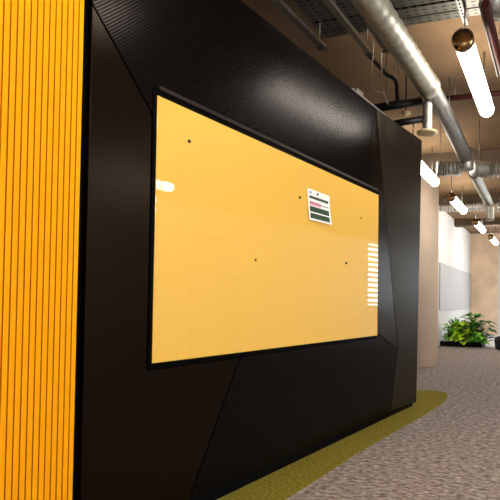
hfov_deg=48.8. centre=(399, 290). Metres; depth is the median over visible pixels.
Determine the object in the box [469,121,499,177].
flexible duct
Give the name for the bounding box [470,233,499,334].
wall
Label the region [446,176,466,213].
lamp
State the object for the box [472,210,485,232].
lamp
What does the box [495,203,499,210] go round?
flexible duct
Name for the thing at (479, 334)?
plant
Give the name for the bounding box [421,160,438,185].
diffuser
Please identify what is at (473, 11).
cable tray
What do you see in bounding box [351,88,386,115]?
cable trunking
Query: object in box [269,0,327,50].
rail
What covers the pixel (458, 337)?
plant
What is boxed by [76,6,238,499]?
metal panel
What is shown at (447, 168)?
flexible duct
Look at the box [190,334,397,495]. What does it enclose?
metal panel
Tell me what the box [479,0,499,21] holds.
flexible duct
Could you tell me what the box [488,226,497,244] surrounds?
lamp
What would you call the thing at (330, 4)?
rail
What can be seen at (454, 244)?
wall
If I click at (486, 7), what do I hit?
pipe
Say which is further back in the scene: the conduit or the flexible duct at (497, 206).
the flexible duct at (497, 206)
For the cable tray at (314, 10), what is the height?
0.170 m
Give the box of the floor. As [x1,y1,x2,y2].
[233,335,499,499]
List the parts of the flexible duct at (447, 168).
hanger rod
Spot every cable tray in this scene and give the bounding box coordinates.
[293,0,444,21]
[312,0,478,30]
[320,6,480,37]
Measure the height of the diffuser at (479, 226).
0.150 m
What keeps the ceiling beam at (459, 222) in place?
attached to the ceiling
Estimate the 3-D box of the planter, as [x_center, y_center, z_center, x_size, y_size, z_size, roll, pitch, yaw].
[1.594,1.362,13.147,1.095,0.120,0.340,0,-2,23]
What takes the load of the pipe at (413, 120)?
hanging from the ceiling
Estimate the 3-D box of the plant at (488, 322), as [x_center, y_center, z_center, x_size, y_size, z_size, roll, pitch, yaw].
[2.041,1.050,13.038,0.899,0.605,0.842,-1,-2,36]
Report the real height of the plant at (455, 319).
0.657 m
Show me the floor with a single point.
(452, 451)
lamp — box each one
[413,124,438,185]
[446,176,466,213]
[452,2,493,116]
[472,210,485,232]
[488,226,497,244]
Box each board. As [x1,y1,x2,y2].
[147,85,378,369]
[439,263,470,309]
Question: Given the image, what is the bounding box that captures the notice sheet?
[308,188,331,224]
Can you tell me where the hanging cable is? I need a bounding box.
[369,41,387,103]
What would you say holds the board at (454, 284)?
attached to the wall at (454, 244)
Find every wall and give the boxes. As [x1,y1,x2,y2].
[72,0,412,499]
[438,211,470,345]
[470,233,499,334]
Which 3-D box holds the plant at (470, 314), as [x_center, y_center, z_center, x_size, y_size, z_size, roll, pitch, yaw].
[1.865,0.952,13.068,0.778,0.798,0.870,1,-1,0]
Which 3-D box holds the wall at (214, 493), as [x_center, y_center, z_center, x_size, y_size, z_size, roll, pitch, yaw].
[-1.315,-0.263,2.919,0.620,2.825,5.958,0,-2,23]
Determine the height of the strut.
0.241 m
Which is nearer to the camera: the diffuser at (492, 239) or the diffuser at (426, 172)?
the diffuser at (426, 172)
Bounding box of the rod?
[405,75,406,98]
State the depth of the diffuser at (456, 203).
10.21 m
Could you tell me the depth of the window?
17.85 m
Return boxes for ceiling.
[241,0,499,233]
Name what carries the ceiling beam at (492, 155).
attached to the ceiling
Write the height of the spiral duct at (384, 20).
0.700 m
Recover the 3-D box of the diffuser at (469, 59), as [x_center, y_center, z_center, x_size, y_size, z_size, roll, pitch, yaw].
[0.684,-1.848,4.573,0.150,0.150,1.460,0,-1,16]
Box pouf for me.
[494,336,499,349]
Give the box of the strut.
[456,0,467,24]
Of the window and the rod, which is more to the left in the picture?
the rod
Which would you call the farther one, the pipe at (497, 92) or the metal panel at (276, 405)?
the pipe at (497, 92)
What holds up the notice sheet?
attached to the board at (226, 199)
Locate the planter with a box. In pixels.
[440,341,484,347]
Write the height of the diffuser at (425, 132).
0.034 m
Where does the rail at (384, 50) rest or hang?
hanging from the ceiling
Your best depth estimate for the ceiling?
5.54 m
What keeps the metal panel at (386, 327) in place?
attached to the wall at (214, 493)
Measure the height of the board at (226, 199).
1.345 m
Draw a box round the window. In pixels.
[498,246,499,334]
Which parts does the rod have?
valve stem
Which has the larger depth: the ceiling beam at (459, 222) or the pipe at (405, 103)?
the ceiling beam at (459, 222)
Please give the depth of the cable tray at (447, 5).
4.05 m
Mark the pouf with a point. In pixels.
(497, 339)
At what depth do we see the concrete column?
8.83 m
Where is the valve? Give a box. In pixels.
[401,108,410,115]
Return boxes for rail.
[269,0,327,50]
[322,0,373,56]
[349,0,388,52]
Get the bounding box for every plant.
[441,323,454,341]
[447,317,465,341]
[449,321,475,344]
[459,312,486,341]
[465,320,497,344]
[471,329,489,344]
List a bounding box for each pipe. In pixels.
[368,56,399,100]
[375,53,422,110]
[393,64,422,125]
[425,90,499,100]
[481,0,499,74]
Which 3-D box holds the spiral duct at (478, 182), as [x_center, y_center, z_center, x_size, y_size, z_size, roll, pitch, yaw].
[1.290,-1.746,8.064,0.176,1.013,2.054,0,-1,16]
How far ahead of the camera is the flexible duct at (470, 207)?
11.29 m
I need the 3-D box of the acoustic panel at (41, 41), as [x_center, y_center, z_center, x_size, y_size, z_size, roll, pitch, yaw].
[-1.587,-0.311,1.454,0.033,2.825,1.391,0,-2,23]
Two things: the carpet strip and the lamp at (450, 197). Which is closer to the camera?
the carpet strip
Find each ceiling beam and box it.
[421,149,499,171]
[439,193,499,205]
[454,218,499,227]
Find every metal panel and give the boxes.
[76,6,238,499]
[88,0,375,184]
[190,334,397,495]
[369,111,397,348]
[376,109,421,409]
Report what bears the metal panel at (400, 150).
attached to the wall at (214, 493)
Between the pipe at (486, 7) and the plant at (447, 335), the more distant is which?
the plant at (447, 335)
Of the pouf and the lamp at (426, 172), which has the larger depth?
the pouf
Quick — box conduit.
[478,0,498,76]
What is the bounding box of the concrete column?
[417,172,438,366]
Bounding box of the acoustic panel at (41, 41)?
[0,0,83,499]
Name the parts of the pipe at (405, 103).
hanger rod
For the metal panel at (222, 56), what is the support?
attached to the wall at (214, 493)
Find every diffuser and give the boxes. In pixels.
[417,128,437,136]
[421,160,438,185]
[450,197,466,213]
[457,46,493,116]
[475,222,485,232]
[490,237,497,244]
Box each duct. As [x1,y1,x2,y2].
[352,0,473,171]
[417,100,437,136]
[436,124,461,176]
[439,202,484,211]
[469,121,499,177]
[469,144,493,220]
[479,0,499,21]
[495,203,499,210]
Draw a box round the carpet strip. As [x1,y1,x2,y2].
[217,390,447,499]
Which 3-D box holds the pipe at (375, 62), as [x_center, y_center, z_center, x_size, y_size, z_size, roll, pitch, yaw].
[-0.164,-2.080,5.052,0.333,0.517,0.040,1,-1,0]
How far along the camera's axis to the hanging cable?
4.85 m
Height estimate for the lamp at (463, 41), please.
0.633 m
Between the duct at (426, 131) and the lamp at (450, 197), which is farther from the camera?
the lamp at (450, 197)

